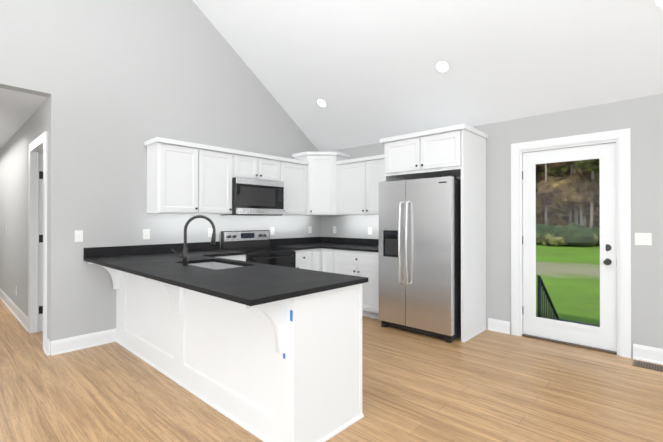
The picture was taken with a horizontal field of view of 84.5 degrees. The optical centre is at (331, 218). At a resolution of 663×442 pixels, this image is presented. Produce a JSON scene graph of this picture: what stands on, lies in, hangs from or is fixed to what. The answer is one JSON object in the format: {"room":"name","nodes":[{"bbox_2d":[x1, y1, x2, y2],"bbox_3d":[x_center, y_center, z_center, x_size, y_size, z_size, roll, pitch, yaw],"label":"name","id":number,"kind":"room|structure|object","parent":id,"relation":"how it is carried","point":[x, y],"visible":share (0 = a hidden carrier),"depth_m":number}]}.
{"room":"kitchen","nodes":[
{"label":"kitchen","id":0,"kind":"room"},
{"bbox_2d":[0,98,47,337],"bbox_3d":[-5.280,0.066,5.976,6.860,2.510,0.120,0,0,43],"label":"wall","id":1,"kind":"structure","parent":0,"point":[14,179],"depth_m":4.77},
{"bbox_2d":[28,131,47,349],"bbox_3d":[-3.129,0.225,3.978,0.950,2.175,0.140,0,0,43],"label":"door frame","id":2,"kind":"structure","parent":1,"relation":"attached to","point":[37,246],"depth_m":4.21},
{"bbox_2d":[0,288,662,364],"bbox_3d":[-0.901,1.247,4.346,15.500,0.135,3.726,0,0,43],"label":"baseboard","id":3,"kind":"structure","parent":1,"relation":"attached to","point":[640,352],"depth_m":3.70},
{"bbox_2d":[0,88,47,148],"bbox_3d":[-4.524,-1.245,6.903,7.000,0.120,5.180,0,0,43],"label":"ceiling","id":4,"kind":"structure","parent":0,"point":[18,109],"depth_m":4.01},
{"bbox_2d":[0,0,320,354],"bbox_3d":[-3.582,-1.813,2.662,0.140,6.240,10.140,0,0,43],"label":"wall","id":5,"kind":"structure","parent":0,"point":[118,83],"depth_m":3.94},
{"bbox_2d":[75,230,82,241],"bbox_3d":[-2.536,0.176,3.668,0.016,0.116,0.072,0,0,43],"label":"light switch","id":6,"kind":"object","parent":5,"relation":"attached to","point":[78,235],"visible":1,"depth_m":3.67},
{"bbox_2d":[143,229,149,238],"bbox_3d":[-2.101,0.178,4.145,0.008,0.116,0.072,0,0,43],"label":"electrical outlet","id":7,"kind":"object","parent":5,"relation":"attached to","point":[146,233],"visible":1,"depth_m":4.14},
{"bbox_2d":[144,137,199,213],"bbox_3d":[-1.828,-0.464,4.213,0.324,0.812,0.459,0,0,43],"label":"upper cabinet","id":8,"kind":"object","parent":5,"relation":"attached to","point":[183,177],"depth_m":4.08},
{"bbox_2d":[208,228,212,236],"bbox_3d":[-1.566,0.181,4.726,0.008,0.116,0.072,0,0,43],"label":"electrical outlet","id":9,"kind":"object","parent":5,"relation":"attached to","point":[210,230],"visible":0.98,"depth_m":4.72},
{"bbox_2d":[192,145,235,213],"bbox_3d":[-1.517,-0.463,4.551,0.324,0.812,0.459,0,0,43],"label":"upper cabinet","id":10,"kind":"object","parent":5,"relation":"attached to","point":[217,164],"depth_m":4.45},
{"bbox_2d":[236,150,259,178],"bbox_3d":[-1.232,-0.693,4.860,0.324,0.349,0.381,0,0,43],"label":"upper cabinet","id":11,"kind":"object","parent":5,"relation":"attached to","point":[247,164],"depth_m":4.77},
{"bbox_2d":[220,177,283,215],"bbox_3d":[-1.072,-0.278,4.971,0.404,0.474,0.756,0,0,43],"label":"microwave","id":12,"kind":"object","parent":11,"relation":"attached to","point":[255,197],"visible":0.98,"depth_m":4.79},
{"bbox_2d":[260,154,279,180],"bbox_3d":[-0.973,-0.692,5.140,0.324,0.349,0.381,0,0,43],"label":"upper cabinet","id":13,"kind":"object","parent":5,"relation":"attached to","point":[269,165],"depth_m":5.03},
{"bbox_2d":[270,227,273,234],"bbox_3d":[-0.884,0.184,5.465,0.008,0.116,0.072,0,0,43],"label":"electrical outlet","id":14,"kind":"object","parent":5,"relation":"attached to","point":[271,230],"visible":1,"depth_m":5.46},
{"bbox_2d":[280,157,307,214],"bbox_3d":[-0.663,-0.459,5.476,0.324,0.812,0.536,0,0,43],"label":"upper cabinet","id":15,"kind":"object","parent":5,"relation":"attached to","point":[293,172],"depth_m":5.38},
{"bbox_2d":[0,299,662,441],"bbox_3d":[-3.047,1.335,2.019,15.900,0.060,10.340,0,0,43],"label":"floor","id":16,"kind":"structure","parent":0,"point":[486,385],"depth_m":2.70},
{"bbox_2d":[116,270,123,346],"bbox_3d":[-2.017,0.871,4.051,0.258,0.884,0.590,0,0,43],"label":"base cabinet","id":17,"kind":"object","parent":16,"relation":"on","point":[119,274],"depth_m":3.83},
{"bbox_2d":[124,272,171,379],"bbox_3d":[-1.480,0.869,3.570,1.184,0.884,0.611,0,0,43],"label":"peninsula panel","id":18,"kind":"object","parent":16,"relation":"on","point":[147,302],"depth_m":3.33},
{"bbox_2d":[172,285,179,384],"bbox_3d":[-1.025,0.867,3.136,0.180,0.884,0.590,0,0,43],"label":"base cabinet","id":19,"kind":"object","parent":16,"relation":"on","point":[175,289],"depth_m":2.93},
{"bbox_2d":[180,287,271,441],"bbox_3d":[-0.533,0.865,2.696,1.140,0.884,0.611,0,0,43],"label":"peninsula panel","id":20,"kind":"object","parent":16,"relation":"on","point":[226,345],"depth_m":2.42},
{"bbox_2d":[84,242,367,305],"bbox_3d":[-1.124,0.459,3.073,2.897,0.330,0.960,0,0,43],"label":"countertop","id":21,"kind":"structure","parent":20,"relation":"on","point":[207,271],"depth_m":2.61},
{"bbox_2d":[172,215,215,265],"bbox_3d":[-1.138,0.182,3.025,0.224,0.422,0.279,0,0,43],"label":"faucet","id":22,"kind":"object","parent":21,"relation":"on","point":[184,255],"visible":1,"depth_m":3.03},
{"bbox_2d":[217,254,245,260],"bbox_3d":[-1.465,0.872,4.376,0.629,0.884,0.636,0,0,43],"label":"base cabinet","id":23,"kind":"object","parent":16,"relation":"on","point":[234,257],"depth_m":4.31},
{"bbox_2d":[196,241,219,244],"bbox_3d":[-1.436,0.364,4.397,0.643,0.130,0.565,0,0,43],"label":"countertop","id":24,"kind":"structure","parent":23,"relation":"on","point":[217,242],"depth_m":4.68},
{"bbox_2d":[221,230,295,267],"bbox_3d":[-0.950,0.741,4.854,0.683,1.150,0.760,0,0,43],"label":"range","id":25,"kind":"object","parent":16,"relation":"on","point":[256,246],"visible":0.42,"depth_m":4.84},
{"bbox_2d":[294,249,311,269],"bbox_3d":[-0.622,0.876,5.289,0.629,0.884,0.322,0,0,43],"label":"base cabinet","id":26,"kind":"object","parent":16,"relation":"on","point":[303,257],"depth_m":5.09},
{"bbox_2d":[270,237,319,249],"bbox_3d":[-0.556,0.368,5.351,0.643,0.130,0.499,0,0,43],"label":"countertop","id":27,"kind":"structure","parent":26,"relation":"on","point":[303,243],"depth_m":5.65},
{"bbox_2d":[312,248,319,270],"bbox_3d":[-0.456,0.877,5.469,0.629,0.884,0.168,0,0,43],"label":"base cabinet","id":28,"kind":"object","parent":16,"relation":"on","point":[315,252],"depth_m":5.28},
{"bbox_2d":[272,283,363,441],"bbox_3d":[-0.063,0.864,2.248,0.160,0.884,0.591,0,0,43],"label":"peninsula end panel","id":29,"kind":"object","parent":16,"relation":"on","point":[288,370],"depth_m":2.11},
{"bbox_2d":[320,248,331,272],"bbox_3d":[0.145,0.877,5.489,0.266,0.884,0.629,0,0,43],"label":"base cabinet","id":30,"kind":"object","parent":16,"relation":"on","point":[325,254],"depth_m":5.28},
{"bbox_2d":[332,249,378,319],"bbox_3d":[0.557,0.875,5.109,0.855,0.884,0.629,0,0,43],"label":"base cabinet","id":31,"kind":"object","parent":16,"relation":"on","point":[347,262],"depth_m":4.80},
{"bbox_2d":[320,237,378,251],"bbox_3d":[0.230,0.369,5.404,1.728,0.130,0.642,0,0,43],"label":"countertop","id":32,"kind":"structure","parent":31,"relation":"on","point":[353,244],"depth_m":5.49},
{"bbox_2d":[379,176,460,342],"bbox_3d":[1.144,0.431,4.379,0.923,1.767,0.844,0,0,43],"label":"fridge","id":33,"kind":"object","parent":16,"relation":"on","point":[419,256],"visible":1,"depth_m":4.05},
{"bbox_2d":[380,123,488,342],"bbox_3d":[1.234,0.159,4.452,1.090,2.312,0.683,0,0,43],"label":"enclosure","id":34,"kind":"object","parent":16,"relation":"on","point":[457,150],"visible":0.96,"depth_m":4.12},
{"bbox_2d":[633,360,662,371],"bbox_3d":[2.859,1.305,3.197,0.335,0.007,0.170,0,0,43],"label":"floor vent","id":35,"kind":"object","parent":16,"relation":"in","point":[646,365],"visible":1,"depth_m":3.24},
{"bbox_2d":[193,0,662,151],"bbox_3d":[-0.454,-2.895,-0.314,8.780,4.060,10.800,0,0,43],"label":"ceiling","id":36,"kind":"structure","parent":0,"point":[366,71],"depth_m":3.94},
{"bbox_2d":[316,98,327,107],"bbox_3d":[-0.139,-1.639,5.184,0.194,0.111,0.159,0,0,43],"label":"recessed light","id":37,"kind":"object","parent":36,"relation":"in","point":[321,103],"visible":1,"depth_m":5.18},
{"bbox_2d":[433,59,450,73],"bbox_3d":[1.199,-1.644,3.950,0.194,0.111,0.159,0,0,43],"label":"recessed light","id":38,"kind":"object","parent":36,"relation":"in","point":[441,66],"visible":1,"depth_m":3.95},
{"bbox_2d":[650,0,662,10],"bbox_3d":[2.515,-1.649,2.736,0.194,0.111,0.159,0,0,43],"label":"recessed light","id":39,"kind":"object","parent":36,"relation":"in","point":[656,5],"visible":1,"depth_m":2.79},
{"bbox_2d":[321,94,662,357],"bbox_3d":[1.698,0.085,4.587,12.200,2.460,0.140,0,0,43],"label":"wall","id":40,"kind":"structure","parent":0,"point":[641,118],"depth_m":3.65},
{"bbox_2d":[292,152,350,215],"bbox_3d":[-0.161,-0.534,5.792,0.633,0.964,0.608,0,0,43],"label":"upper cabinet","id":41,"kind":"object","parent":40,"relation":"attached to","point":[321,165],"depth_m":5.56},
{"bbox_2d":[336,157,363,214],"bbox_3d":[0.381,-0.459,5.485,0.579,0.812,0.324,0,0,43],"label":"upper cabinet","id":42,"kind":"object","parent":40,"relation":"attached to","point":[349,172],"depth_m":5.37},
{"bbox_2d":[368,227,371,234],"bbox_3d":[0.580,0.184,5.513,0.072,0.116,0.008,0,0,43],"label":"electrical outlet","id":43,"kind":"object","parent":40,"relation":"attached to","point":[369,230],"visible":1,"depth_m":5.51},
{"bbox_2d":[364,154,383,214],"bbox_3d":[0.785,-0.461,5.113,0.519,0.812,0.324,0,0,43],"label":"upper cabinet","id":44,"kind":"object","parent":40,"relation":"attached to","point":[374,165],"depth_m":5.09},
{"bbox_2d":[522,143,616,351],"bbox_3d":[2.450,0.277,3.823,0.842,2.030,0.110,0,0,43],"label":"exterior door","id":45,"kind":"structure","parent":40,"relation":"in","point":[603,335],"depth_m":3.72},
{"bbox_2d":[511,128,630,357],"bbox_3d":[2.477,0.231,3.846,1.054,2.162,0.161,0,0,43],"label":"door frame","id":46,"kind":"structure","parent":40,"relation":"attached to","point":[622,137],"depth_m":3.57},
{"bbox_2d":[635,233,651,245],"bbox_3d":[2.885,0.190,3.381,0.120,0.116,0.016,0,0,43],"label":"light switch","id":47,"kind":"object","parent":40,"relation":"attached to","point":[643,238],"visible":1,"depth_m":3.38},
{"label":"outside","id":48,"kind":"structure","parent":0,"visible":0},
{"bbox_2d":[536,245,599,324],"bbox_3d":[40.545,2.153,50.379,120.000,0.200,119.850,0,0,43],"label":"ground","id":49,"kind":"structure","parent":48,"point":[581,298],"depth_m":11.34},
{"bbox_2d":[537,275,559,319],"bbox_3d":[3.010,1.698,4.941,0.040,2.037,1.578,0,0,43],"label":"railing","id":50,"kind":"object","parent":49,"relation":"on","point":[552,312],"depth_m":4.50},
{"bbox_2d":[536,159,599,246],"bbox_3d":[22.143,-9.229,37.248,37.982,23.333,27.382,0,0,43],"label":"trees","id":51,"kind":"object","parent":49,"relation":"on","point":[560,185],"depth_m":27.49},
{"bbox_2d":[559,319,599,326],"bbox_3d":[3.062,1.598,4.142,1.000,0.530,1.055,0,0,43],"label":"stoop","id":52,"kind":"object","parent":49,"relation":"on","point":[596,325],"depth_m":4.69}
]}

